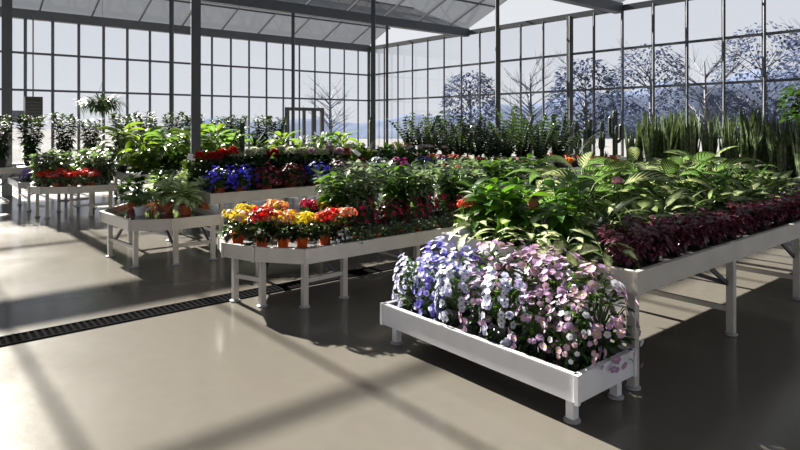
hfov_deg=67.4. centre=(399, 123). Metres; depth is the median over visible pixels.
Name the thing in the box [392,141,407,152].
chrysanthemum
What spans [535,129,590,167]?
palm
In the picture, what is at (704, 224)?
plant
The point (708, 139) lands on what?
snake plant
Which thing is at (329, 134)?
plant
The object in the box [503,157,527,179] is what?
leafy shrub
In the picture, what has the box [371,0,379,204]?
column
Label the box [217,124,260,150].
plant
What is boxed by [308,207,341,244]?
kalanchoe
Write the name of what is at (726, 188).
aglaonema
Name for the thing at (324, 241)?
pot
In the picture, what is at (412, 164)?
leafy shrub
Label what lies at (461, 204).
pot plant
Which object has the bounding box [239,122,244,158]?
cactus
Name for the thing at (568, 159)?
pot plant
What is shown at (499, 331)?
flower
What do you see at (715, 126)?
snake plant
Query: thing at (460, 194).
flower
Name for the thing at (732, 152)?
snake plant
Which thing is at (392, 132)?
hill
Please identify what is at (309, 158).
begonias
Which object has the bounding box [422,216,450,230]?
plant
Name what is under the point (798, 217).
plant
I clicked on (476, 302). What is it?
flower
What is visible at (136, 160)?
pot plant
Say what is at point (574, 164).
pot
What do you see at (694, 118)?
snake plant
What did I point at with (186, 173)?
plant
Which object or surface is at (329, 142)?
peace lily
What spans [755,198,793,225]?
plant
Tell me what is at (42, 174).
kalanchoe
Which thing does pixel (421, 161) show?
mound
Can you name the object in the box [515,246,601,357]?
flower
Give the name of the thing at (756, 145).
snake plant
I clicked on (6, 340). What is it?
drain grate
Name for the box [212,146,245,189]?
begonias
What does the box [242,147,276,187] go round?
begonias
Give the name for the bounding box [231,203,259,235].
kalanchoe
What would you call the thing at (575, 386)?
planter box
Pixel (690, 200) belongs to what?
aglaonema
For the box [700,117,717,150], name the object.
snake plant
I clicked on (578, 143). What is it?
columnar cactus
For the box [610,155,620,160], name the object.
pot
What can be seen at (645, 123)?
snake plant
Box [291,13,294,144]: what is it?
column
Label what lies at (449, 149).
plant
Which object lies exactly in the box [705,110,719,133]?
snake plant
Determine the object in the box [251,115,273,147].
bush
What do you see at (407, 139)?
plant
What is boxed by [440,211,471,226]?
plant
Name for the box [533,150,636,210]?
dieffenbachia
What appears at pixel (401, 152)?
pot plant
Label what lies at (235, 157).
pot plant
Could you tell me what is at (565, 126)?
columnar cactus
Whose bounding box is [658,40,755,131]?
tree
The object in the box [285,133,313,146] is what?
peace lily
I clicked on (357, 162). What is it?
leafy shrub
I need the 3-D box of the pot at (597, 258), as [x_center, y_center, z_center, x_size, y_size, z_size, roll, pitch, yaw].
[1.329,0.911,3.918,0.106,0.079,0.108,0,0,12]
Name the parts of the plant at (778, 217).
pot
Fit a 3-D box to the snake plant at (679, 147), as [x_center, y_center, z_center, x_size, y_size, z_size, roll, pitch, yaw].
[4.418,0.344,9.758,0.389,1.212,0.262,0,0,-4]
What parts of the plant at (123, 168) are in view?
stem, pot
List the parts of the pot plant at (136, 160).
stem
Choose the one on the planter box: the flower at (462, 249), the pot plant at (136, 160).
the flower at (462, 249)
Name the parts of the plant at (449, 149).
stem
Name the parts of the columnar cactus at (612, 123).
arm, arm, arm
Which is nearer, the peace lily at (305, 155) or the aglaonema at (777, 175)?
the aglaonema at (777, 175)
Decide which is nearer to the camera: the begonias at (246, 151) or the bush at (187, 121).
the begonias at (246, 151)
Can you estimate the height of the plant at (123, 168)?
0.993 m
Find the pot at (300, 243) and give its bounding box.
[296,233,308,247]
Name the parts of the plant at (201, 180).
pot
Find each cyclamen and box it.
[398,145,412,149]
[418,144,432,159]
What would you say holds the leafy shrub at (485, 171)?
on the bench at (314, 252)
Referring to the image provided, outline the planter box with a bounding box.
[380,297,636,424]
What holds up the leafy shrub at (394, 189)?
on the bench at (314, 252)
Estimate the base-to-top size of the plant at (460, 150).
0.995 m
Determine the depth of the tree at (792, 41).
25.76 m
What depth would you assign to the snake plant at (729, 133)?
9.05 m
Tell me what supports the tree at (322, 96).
on the ground
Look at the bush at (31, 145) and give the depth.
13.04 m
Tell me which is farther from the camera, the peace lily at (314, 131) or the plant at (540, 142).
the peace lily at (314, 131)
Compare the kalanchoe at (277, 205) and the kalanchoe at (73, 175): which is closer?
the kalanchoe at (277, 205)
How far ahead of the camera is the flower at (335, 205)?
5.94 m
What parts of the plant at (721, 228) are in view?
pot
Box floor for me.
[0,175,799,449]
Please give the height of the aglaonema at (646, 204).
0.424 m
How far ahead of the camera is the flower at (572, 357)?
3.43 m
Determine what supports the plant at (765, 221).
on the bench at (637, 281)
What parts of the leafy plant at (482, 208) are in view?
stem, pot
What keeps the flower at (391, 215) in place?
on the bench at (314, 252)
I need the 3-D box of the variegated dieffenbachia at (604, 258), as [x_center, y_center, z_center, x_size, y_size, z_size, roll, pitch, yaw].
[1.336,0.841,3.938,0.473,0.288,0.458,0,0,-9]
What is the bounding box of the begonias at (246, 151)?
[230,149,256,188]
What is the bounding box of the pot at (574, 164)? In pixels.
[571,160,579,166]
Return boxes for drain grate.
[0,252,448,346]
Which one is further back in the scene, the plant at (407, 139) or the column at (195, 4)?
the plant at (407, 139)
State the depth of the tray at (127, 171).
11.75 m
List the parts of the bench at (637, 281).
leg, leg, leg, leg, leg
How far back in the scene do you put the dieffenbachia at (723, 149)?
7.52 m
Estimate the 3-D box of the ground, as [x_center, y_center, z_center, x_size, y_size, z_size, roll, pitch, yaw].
[0.000,2.005,0.000,440.000,0.290,440.000,0,0,0]
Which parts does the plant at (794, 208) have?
pot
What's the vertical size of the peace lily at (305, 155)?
0.660 m
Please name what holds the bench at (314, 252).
on the floor
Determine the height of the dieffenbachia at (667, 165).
0.629 m
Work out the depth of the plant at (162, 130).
12.13 m
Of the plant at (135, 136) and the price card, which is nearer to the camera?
the price card
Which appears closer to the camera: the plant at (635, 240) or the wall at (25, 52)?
the plant at (635, 240)
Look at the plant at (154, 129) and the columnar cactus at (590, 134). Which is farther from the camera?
the columnar cactus at (590, 134)
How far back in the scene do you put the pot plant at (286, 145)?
9.85 m
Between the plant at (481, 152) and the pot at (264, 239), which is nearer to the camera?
the pot at (264, 239)
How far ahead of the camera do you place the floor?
4.07 m
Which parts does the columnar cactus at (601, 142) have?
arm, arm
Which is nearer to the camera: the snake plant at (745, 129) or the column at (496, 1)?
the snake plant at (745, 129)
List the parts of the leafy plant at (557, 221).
stem, pot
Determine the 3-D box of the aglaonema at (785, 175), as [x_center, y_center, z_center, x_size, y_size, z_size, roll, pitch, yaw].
[4.116,0.729,6.630,0.638,0.445,0.696,0,0,36]
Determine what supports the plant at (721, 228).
on the bench at (637, 281)
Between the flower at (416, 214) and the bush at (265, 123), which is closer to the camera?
the flower at (416, 214)
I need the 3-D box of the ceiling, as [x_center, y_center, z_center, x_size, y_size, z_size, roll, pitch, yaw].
[-1.514,-4.205,5.701,29.017,1.610,34.950,0,0,-40]
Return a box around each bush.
[0,114,16,167]
[15,113,47,166]
[48,112,80,163]
[78,118,104,151]
[105,113,137,162]
[132,110,157,152]
[160,111,186,156]
[181,114,204,141]
[210,116,230,141]
[227,114,249,145]
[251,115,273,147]
[268,117,288,145]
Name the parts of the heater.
casing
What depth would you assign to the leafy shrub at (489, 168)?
8.11 m
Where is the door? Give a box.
[285,107,323,145]
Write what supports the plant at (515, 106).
on the bench at (565, 166)
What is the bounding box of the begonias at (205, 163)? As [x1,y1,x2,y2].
[185,151,225,187]
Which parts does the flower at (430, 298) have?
stem, pot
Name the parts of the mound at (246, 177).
pot, stem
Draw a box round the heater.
[23,16,42,121]
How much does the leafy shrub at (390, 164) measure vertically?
0.818 m
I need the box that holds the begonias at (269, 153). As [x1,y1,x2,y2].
[257,148,285,178]
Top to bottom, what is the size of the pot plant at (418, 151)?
0.549 m
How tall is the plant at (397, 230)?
0.177 m
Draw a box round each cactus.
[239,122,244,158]
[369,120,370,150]
[549,114,558,154]
[561,122,569,157]
[572,123,581,158]
[583,119,595,151]
[598,122,604,156]
[608,110,622,160]
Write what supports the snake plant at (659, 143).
on the bench
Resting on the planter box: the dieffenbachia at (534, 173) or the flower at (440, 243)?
the flower at (440, 243)
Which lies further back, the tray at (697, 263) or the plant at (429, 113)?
the plant at (429, 113)
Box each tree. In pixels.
[303,73,355,137]
[440,70,494,154]
[501,53,557,157]
[547,48,625,152]
[610,41,693,131]
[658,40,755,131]
[711,21,799,127]
[770,16,799,120]
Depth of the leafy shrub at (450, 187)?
7.55 m
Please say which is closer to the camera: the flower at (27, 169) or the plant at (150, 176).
the plant at (150, 176)
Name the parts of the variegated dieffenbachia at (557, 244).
stem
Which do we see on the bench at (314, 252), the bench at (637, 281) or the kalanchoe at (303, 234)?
the kalanchoe at (303, 234)
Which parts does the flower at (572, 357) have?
stem, pot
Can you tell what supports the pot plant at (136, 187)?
on the bench at (120, 216)
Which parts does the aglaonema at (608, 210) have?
stem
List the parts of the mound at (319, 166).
stem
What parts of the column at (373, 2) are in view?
post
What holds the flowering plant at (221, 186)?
on the bench at (230, 196)
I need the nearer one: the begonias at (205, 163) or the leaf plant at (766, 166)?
the leaf plant at (766, 166)
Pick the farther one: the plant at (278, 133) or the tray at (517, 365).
the plant at (278, 133)
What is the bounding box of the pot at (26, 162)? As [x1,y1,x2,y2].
[23,157,38,166]
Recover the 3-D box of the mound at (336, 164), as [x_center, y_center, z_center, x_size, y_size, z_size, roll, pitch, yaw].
[-0.914,0.742,9.249,0.538,0.417,0.535,0,0,-30]
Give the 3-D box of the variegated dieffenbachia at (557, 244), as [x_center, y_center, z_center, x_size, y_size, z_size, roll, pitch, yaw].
[1.147,0.879,4.123,0.498,0.304,0.482,0,0,-5]
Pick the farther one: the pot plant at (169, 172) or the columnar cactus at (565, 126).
the columnar cactus at (565, 126)
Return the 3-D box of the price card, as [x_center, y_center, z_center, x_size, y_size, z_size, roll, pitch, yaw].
[-2.926,0.670,8.426,0.128,0.521,0.027,0,0,-9]
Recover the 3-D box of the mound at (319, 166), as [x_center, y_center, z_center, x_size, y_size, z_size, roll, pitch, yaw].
[-1.246,0.751,8.989,0.547,0.398,0.527,0,0,-31]
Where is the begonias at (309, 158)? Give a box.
[292,147,321,184]
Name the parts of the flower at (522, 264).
stem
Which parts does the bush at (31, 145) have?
stem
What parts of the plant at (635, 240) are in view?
stem, pot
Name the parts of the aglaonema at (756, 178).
stem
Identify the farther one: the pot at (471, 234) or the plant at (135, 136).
the plant at (135, 136)
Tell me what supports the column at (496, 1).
on the floor
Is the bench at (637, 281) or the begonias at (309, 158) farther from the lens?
the begonias at (309, 158)
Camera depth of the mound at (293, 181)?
8.64 m
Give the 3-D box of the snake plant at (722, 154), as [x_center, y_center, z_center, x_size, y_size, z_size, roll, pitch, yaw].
[5.227,0.368,9.645,0.273,1.164,0.256,0,0,23]
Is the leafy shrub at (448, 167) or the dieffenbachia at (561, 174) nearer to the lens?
the dieffenbachia at (561, 174)
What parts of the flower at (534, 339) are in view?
stem, pot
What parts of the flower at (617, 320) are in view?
pot, stem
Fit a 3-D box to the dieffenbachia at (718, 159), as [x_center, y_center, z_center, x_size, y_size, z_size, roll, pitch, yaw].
[4.028,0.668,7.054,0.947,0.564,0.857,0,0,-38]
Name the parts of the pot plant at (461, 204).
pot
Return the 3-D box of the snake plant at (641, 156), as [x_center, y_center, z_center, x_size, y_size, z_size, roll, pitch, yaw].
[4.095,0.382,10.211,0.249,1.136,0.266,0,0,-36]
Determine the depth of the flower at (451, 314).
4.08 m
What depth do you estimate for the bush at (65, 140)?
13.23 m
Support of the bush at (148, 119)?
on the bench at (12, 169)
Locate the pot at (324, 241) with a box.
[319,231,330,244]
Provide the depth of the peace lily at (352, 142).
10.64 m
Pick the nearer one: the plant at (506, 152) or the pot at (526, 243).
the pot at (526, 243)
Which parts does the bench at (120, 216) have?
leg, leg, leg, leg, leg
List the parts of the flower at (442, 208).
stem, pot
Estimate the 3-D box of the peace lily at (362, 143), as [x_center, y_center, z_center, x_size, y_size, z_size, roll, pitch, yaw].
[-0.547,0.626,11.056,0.657,0.648,0.787,0,0,4]
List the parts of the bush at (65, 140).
stem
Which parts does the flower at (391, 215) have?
pot, stem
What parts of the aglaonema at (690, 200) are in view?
stem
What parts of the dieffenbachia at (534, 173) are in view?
stem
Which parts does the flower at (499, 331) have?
stem, pot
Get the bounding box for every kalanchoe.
[30,170,53,186]
[44,170,67,186]
[54,168,73,186]
[62,170,85,186]
[74,168,93,185]
[81,169,103,185]
[218,208,255,243]
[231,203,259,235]
[242,206,277,246]
[263,199,288,224]
[265,209,300,247]
[284,211,322,247]
[298,198,320,222]
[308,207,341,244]
[318,202,336,209]
[332,207,366,235]
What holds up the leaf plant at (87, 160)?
on the bench at (111, 187)
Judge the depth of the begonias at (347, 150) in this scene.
10.03 m
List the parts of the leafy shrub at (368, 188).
stem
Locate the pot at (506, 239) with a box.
[495,237,508,244]
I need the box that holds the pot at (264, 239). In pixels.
[256,237,267,246]
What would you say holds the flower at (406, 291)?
on the planter box
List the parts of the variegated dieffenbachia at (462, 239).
stem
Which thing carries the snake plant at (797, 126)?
on the bench
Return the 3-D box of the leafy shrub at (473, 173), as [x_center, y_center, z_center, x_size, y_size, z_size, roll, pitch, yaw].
[0.943,0.890,7.976,0.447,0.661,0.467,0,0,43]
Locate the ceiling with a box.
[0,0,624,51]
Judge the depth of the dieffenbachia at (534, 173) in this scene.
5.33 m
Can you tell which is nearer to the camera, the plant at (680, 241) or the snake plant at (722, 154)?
the plant at (680, 241)
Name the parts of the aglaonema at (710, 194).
stem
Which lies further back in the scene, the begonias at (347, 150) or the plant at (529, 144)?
the plant at (529, 144)
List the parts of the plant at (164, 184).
stem, pot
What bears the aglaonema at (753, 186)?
on the bench at (637, 281)
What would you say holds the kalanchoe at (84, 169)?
on the bench at (111, 187)
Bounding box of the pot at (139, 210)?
[133,205,146,215]
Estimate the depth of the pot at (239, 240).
5.70 m
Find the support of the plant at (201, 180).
on the bench at (120, 216)
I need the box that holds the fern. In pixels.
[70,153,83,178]
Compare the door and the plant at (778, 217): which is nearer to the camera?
the plant at (778, 217)
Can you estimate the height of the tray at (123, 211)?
0.030 m
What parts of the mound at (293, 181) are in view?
stem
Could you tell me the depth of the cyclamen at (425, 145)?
11.54 m
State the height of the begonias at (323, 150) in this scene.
0.592 m
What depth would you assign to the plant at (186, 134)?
11.49 m
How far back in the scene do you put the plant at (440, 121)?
14.51 m
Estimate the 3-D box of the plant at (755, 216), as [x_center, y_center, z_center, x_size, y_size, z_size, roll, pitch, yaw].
[2.990,0.807,5.187,0.314,0.290,0.344,0,0,-36]
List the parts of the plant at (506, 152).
stem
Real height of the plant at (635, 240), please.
0.316 m
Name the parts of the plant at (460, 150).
stem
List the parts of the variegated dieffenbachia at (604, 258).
stem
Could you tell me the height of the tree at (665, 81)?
6.992 m
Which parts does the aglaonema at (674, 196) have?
stem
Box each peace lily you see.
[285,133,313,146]
[300,142,318,157]
[311,131,327,160]
[315,140,350,161]
[334,132,358,149]
[338,142,360,160]
[354,141,379,158]
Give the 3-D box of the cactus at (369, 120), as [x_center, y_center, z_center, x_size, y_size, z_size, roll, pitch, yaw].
[-0.699,0.425,14.520,0.207,1.050,0.235,0,0,23]
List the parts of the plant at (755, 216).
pot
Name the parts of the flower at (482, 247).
stem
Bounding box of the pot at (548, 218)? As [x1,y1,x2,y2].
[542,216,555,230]
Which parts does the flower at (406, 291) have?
stem, pot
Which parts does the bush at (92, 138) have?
stem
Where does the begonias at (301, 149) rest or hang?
on the bench at (230, 196)
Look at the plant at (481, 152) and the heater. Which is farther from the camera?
the heater
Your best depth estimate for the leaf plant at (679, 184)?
5.76 m
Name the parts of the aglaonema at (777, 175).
stem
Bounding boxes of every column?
[0,0,15,196]
[169,0,173,133]
[191,0,200,206]
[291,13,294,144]
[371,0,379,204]
[386,26,387,145]
[495,0,498,157]
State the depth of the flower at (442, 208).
6.89 m
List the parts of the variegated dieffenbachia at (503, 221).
stem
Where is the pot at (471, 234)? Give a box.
[468,232,481,238]
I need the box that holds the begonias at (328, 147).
[320,145,346,175]
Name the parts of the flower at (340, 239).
pot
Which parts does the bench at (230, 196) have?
leg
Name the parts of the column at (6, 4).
post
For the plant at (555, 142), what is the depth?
12.32 m
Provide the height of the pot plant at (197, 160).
0.604 m
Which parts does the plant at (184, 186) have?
pot, stem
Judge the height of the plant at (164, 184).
0.477 m
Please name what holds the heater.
hanging from the ceiling
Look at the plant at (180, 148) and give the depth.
11.14 m
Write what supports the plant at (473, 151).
on the bench at (565, 166)
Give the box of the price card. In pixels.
[187,153,194,160]
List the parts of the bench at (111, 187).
leg, leg, leg, leg, leg, leg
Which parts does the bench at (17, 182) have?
leg, leg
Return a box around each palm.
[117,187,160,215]
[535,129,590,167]
[551,131,609,166]
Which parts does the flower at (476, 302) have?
stem, pot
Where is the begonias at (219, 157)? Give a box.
[199,151,229,188]
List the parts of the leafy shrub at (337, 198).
stem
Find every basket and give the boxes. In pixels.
[72,0,128,119]
[94,105,109,111]
[775,83,799,122]
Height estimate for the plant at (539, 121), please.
1.070 m
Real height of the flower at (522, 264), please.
0.675 m
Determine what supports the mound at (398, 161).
on the bench at (230, 196)
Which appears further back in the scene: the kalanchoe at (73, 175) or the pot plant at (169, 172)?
the kalanchoe at (73, 175)
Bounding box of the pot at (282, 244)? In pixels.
[276,235,288,247]
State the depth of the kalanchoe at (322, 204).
6.42 m
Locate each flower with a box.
[19,168,31,181]
[21,171,34,181]
[324,205,348,239]
[333,229,350,244]
[350,198,386,229]
[376,197,409,229]
[392,252,436,315]
[402,197,435,225]
[411,253,461,322]
[417,236,462,293]
[422,192,458,222]
[434,248,479,334]
[443,245,487,309]
[448,193,475,213]
[457,267,514,341]
[458,239,531,329]
[478,257,529,351]
[486,239,564,343]
[508,282,566,362]
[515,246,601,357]
[537,293,606,370]
[551,260,643,372]
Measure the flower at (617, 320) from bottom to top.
0.605 m
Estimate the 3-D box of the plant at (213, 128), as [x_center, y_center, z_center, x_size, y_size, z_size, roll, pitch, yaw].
[-3.678,0.470,11.834,1.026,0.960,0.942,0,0,-1]
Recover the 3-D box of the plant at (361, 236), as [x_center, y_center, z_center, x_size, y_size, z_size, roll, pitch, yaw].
[-0.430,1.064,5.750,0.393,0.211,0.380,0,0,1]
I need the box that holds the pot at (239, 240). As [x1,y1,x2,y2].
[230,231,243,243]
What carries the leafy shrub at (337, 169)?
on the bench at (314, 252)
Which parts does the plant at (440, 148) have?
stem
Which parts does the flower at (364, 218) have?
stem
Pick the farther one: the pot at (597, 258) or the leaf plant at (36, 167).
the leaf plant at (36, 167)
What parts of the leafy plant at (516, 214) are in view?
stem, pot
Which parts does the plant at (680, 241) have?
stem, pot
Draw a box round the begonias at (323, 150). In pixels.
[310,147,330,175]
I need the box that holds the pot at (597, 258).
[595,256,603,263]
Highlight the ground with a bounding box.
[0,129,739,163]
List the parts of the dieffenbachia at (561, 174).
stem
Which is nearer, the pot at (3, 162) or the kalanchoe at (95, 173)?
the kalanchoe at (95, 173)
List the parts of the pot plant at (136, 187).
pot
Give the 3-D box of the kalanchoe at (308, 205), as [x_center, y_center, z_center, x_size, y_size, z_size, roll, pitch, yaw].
[-0.955,0.980,6.506,0.385,0.340,0.398,0,0,-9]
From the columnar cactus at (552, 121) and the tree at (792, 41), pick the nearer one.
the columnar cactus at (552, 121)
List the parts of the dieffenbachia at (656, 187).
stem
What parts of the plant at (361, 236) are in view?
stem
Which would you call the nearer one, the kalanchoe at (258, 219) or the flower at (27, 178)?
the kalanchoe at (258, 219)
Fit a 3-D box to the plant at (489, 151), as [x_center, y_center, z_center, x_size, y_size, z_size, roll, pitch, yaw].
[1.884,0.410,12.870,1.020,1.080,0.559,0,0,31]
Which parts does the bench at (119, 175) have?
leg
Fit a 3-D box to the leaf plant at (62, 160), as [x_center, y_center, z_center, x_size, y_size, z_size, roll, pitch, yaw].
[-6.369,0.801,11.230,0.550,0.698,0.570,0,0,24]
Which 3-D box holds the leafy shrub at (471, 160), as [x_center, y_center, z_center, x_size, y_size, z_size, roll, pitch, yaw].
[0.967,0.827,8.424,0.566,0.804,0.531,0,0,-16]
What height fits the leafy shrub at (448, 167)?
0.748 m
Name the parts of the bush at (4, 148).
stem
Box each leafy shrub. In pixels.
[310,165,349,209]
[314,170,358,220]
[339,159,388,220]
[347,162,383,204]
[374,157,413,214]
[379,166,418,216]
[405,163,439,216]
[406,160,439,210]
[427,159,461,204]
[435,167,467,210]
[452,155,484,196]
[456,166,487,201]
[479,157,507,186]
[480,156,514,187]
[498,159,529,184]
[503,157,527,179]
[519,153,553,197]
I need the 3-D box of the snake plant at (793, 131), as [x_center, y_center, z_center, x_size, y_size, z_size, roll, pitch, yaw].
[5.614,0.316,8.391,0.250,1.268,0.338,0,0,9]
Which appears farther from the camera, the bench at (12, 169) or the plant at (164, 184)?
the bench at (12, 169)
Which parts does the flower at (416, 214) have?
stem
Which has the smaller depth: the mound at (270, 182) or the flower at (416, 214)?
the flower at (416, 214)
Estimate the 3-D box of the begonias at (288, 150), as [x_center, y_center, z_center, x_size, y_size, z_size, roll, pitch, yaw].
[-1.768,0.643,9.217,0.582,0.636,0.630,0,0,-35]
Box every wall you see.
[0,19,369,175]
[369,0,799,174]
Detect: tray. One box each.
[111,206,204,219]
[126,161,331,174]
[212,174,438,192]
[224,207,437,248]
[399,305,614,371]
[491,210,799,269]
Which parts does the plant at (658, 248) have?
stem, pot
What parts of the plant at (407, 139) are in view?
stem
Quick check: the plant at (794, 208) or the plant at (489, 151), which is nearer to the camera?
the plant at (794, 208)
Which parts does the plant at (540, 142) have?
stem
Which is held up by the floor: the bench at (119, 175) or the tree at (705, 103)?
the bench at (119, 175)
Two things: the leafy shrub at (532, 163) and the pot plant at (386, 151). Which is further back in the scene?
the pot plant at (386, 151)
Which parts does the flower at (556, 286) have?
stem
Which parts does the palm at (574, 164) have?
stem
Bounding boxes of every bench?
[0,155,294,185]
[8,177,79,210]
[28,181,118,218]
[99,200,222,267]
[111,159,348,206]
[176,173,464,249]
[218,206,455,308]
[434,164,586,192]
[441,194,799,390]
[532,154,644,177]
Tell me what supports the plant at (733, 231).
on the bench at (637, 281)
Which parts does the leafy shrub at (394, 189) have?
stem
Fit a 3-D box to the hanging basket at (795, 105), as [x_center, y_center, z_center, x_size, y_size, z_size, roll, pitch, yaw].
[4.560,-1.769,6.602,0.711,3.562,0.754,0,0,32]
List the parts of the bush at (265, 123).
stem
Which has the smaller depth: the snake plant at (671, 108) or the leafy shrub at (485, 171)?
the leafy shrub at (485, 171)
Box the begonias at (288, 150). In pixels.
[269,145,302,185]
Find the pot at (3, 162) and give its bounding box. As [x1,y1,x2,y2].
[0,159,7,167]
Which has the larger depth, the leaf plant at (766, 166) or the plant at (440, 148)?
the plant at (440, 148)
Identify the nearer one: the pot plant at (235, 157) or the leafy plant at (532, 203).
the leafy plant at (532, 203)
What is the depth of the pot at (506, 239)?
4.54 m
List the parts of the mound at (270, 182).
stem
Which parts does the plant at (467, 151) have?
stem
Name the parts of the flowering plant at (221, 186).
stem, pot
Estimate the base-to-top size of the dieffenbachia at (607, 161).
0.622 m
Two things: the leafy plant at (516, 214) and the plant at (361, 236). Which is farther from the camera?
the plant at (361, 236)
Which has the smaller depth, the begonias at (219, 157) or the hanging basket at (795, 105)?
the hanging basket at (795, 105)
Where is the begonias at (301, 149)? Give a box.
[283,146,310,183]
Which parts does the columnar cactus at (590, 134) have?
arm, arm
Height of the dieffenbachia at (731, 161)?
0.672 m
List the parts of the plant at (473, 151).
stem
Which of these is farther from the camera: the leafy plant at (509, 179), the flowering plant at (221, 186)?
the flowering plant at (221, 186)
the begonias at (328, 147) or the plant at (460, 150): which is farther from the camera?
the plant at (460, 150)
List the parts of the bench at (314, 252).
leg, leg, leg, leg, leg, leg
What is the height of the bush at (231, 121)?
1.224 m
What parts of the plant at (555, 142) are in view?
pot, stem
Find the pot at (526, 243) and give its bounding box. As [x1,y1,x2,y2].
[523,241,537,249]
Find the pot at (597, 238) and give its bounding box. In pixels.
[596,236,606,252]
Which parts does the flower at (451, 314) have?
pot, stem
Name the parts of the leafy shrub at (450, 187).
stem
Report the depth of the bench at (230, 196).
8.15 m
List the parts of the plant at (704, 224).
stem, pot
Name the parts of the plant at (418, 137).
stem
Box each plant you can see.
[27,152,55,186]
[44,148,76,185]
[73,147,102,176]
[89,148,120,184]
[91,122,145,172]
[111,131,168,173]
[112,172,152,209]
[122,126,168,159]
[127,144,158,174]
[138,132,188,172]
[141,127,186,161]
[143,173,171,206]
[149,175,179,212]
[150,168,177,206]
[159,148,183,171]
[165,177,203,214]
[166,124,216,162]
[169,171,190,201]
[177,127,216,159]
[177,147,206,174]
[187,124,235,158]
[188,176,218,210]
[201,123,239,147]
[201,130,251,145]
[214,147,245,165]
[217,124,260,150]
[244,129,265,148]
[244,142,275,170]
[264,131,301,156]
[273,145,301,175]
[306,132,341,156]
[324,131,360,160]
[335,223,373,243]
[349,143,368,160]
[352,146,378,166]
[364,223,392,239]
[370,141,400,162]
[384,221,414,235]
[387,111,430,156]
[391,146,414,166]
[400,117,448,156]
[403,217,432,231]
[409,147,432,171]
[415,113,445,155]
[418,111,465,156]
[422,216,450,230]
[424,115,454,158]
[426,120,468,159]
[436,124,477,162]
[437,118,472,158]
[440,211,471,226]
[449,111,482,163]
[454,176,510,240]
[454,197,474,236]
[459,115,490,164]
[465,118,510,159]
[469,121,490,159]
[476,125,501,160]
[479,176,536,234]
[481,177,548,245]
[489,123,521,157]
[492,106,535,165]
[497,104,534,165]
[511,119,536,167]
[514,119,563,161]
[517,199,545,240]
[519,113,560,166]
[528,174,607,246]
[542,107,585,167]
[561,157,573,222]
[597,219,658,269]
[600,177,628,234]
[623,121,639,162]
[624,214,679,263]
[635,113,646,161]
[641,113,656,160]
[642,111,661,137]
[648,215,698,256]
[654,115,667,157]
[659,111,682,155]
[660,107,685,158]
[664,108,682,139]
[668,168,725,214]
[670,210,720,249]
[679,107,705,170]
[683,112,701,146]
[683,115,700,136]
[692,170,746,208]
[692,208,734,244]
[699,119,719,176]
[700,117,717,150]
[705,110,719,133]
[711,207,751,238]
[713,126,718,164]
[715,117,728,148]
[716,111,731,157]
[716,159,793,201]
[716,166,765,211]
[722,113,736,144]
[724,125,742,170]
[724,200,768,234]
[736,107,762,156]
[738,106,760,174]
[740,108,764,172]
[742,201,780,229]
[745,122,764,173]
[755,110,777,175]
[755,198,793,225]
[765,123,787,191]
[769,194,799,222]
[770,118,786,175]
[779,113,796,187]
[780,194,799,218]
[787,117,799,190]
[789,109,799,189]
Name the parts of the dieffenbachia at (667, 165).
stem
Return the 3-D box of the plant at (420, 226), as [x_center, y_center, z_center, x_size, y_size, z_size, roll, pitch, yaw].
[0.189,1.074,6.277,0.338,0.187,0.349,0,0,-13]
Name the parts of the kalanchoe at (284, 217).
stem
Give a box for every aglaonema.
[567,196,649,252]
[593,199,673,230]
[623,188,698,223]
[654,189,725,218]
[684,185,743,213]
[698,185,751,212]
[725,180,772,204]
[739,173,792,201]
[748,170,798,200]
[770,173,799,195]
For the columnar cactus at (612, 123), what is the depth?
14.71 m
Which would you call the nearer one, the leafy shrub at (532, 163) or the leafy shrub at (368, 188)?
the leafy shrub at (368, 188)
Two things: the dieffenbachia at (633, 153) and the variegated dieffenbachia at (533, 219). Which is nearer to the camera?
the variegated dieffenbachia at (533, 219)
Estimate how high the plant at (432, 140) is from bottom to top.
1.177 m
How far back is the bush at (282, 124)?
16.88 m
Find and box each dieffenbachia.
[449,214,498,255]
[466,217,535,250]
[495,214,561,269]
[505,168,606,230]
[531,168,653,236]
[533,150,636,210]
[536,227,599,266]
[557,161,676,222]
[568,228,641,277]
[573,159,663,219]
[585,147,682,213]
[598,165,705,221]
[615,159,727,211]
[623,158,699,190]
[633,155,703,179]
[644,157,747,205]
[665,146,746,187]
[666,150,759,209]
[667,151,731,191]
[680,156,773,207]
[711,158,780,195]
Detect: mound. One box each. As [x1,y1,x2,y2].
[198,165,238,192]
[225,164,259,191]
[251,163,283,189]
[275,163,306,187]
[300,161,331,185]
[328,160,350,181]
[369,157,392,178]
[385,157,413,176]
[410,156,434,170]
[432,156,456,171]
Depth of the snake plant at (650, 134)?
9.46 m
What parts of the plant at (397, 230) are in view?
stem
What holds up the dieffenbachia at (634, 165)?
on the bench at (637, 281)
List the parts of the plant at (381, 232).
stem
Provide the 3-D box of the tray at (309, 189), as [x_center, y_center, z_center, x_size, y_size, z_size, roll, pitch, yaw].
[-1.065,0.965,9.914,4.917,0.030,1.692,0,0,-40]
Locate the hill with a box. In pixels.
[154,69,799,138]
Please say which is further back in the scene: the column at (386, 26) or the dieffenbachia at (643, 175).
the column at (386, 26)
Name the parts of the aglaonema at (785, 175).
stem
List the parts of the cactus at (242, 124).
arm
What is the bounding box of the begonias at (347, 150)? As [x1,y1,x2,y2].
[333,147,356,168]
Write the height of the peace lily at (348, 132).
0.791 m
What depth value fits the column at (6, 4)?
13.65 m
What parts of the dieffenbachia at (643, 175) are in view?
stem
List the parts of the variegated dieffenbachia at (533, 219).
stem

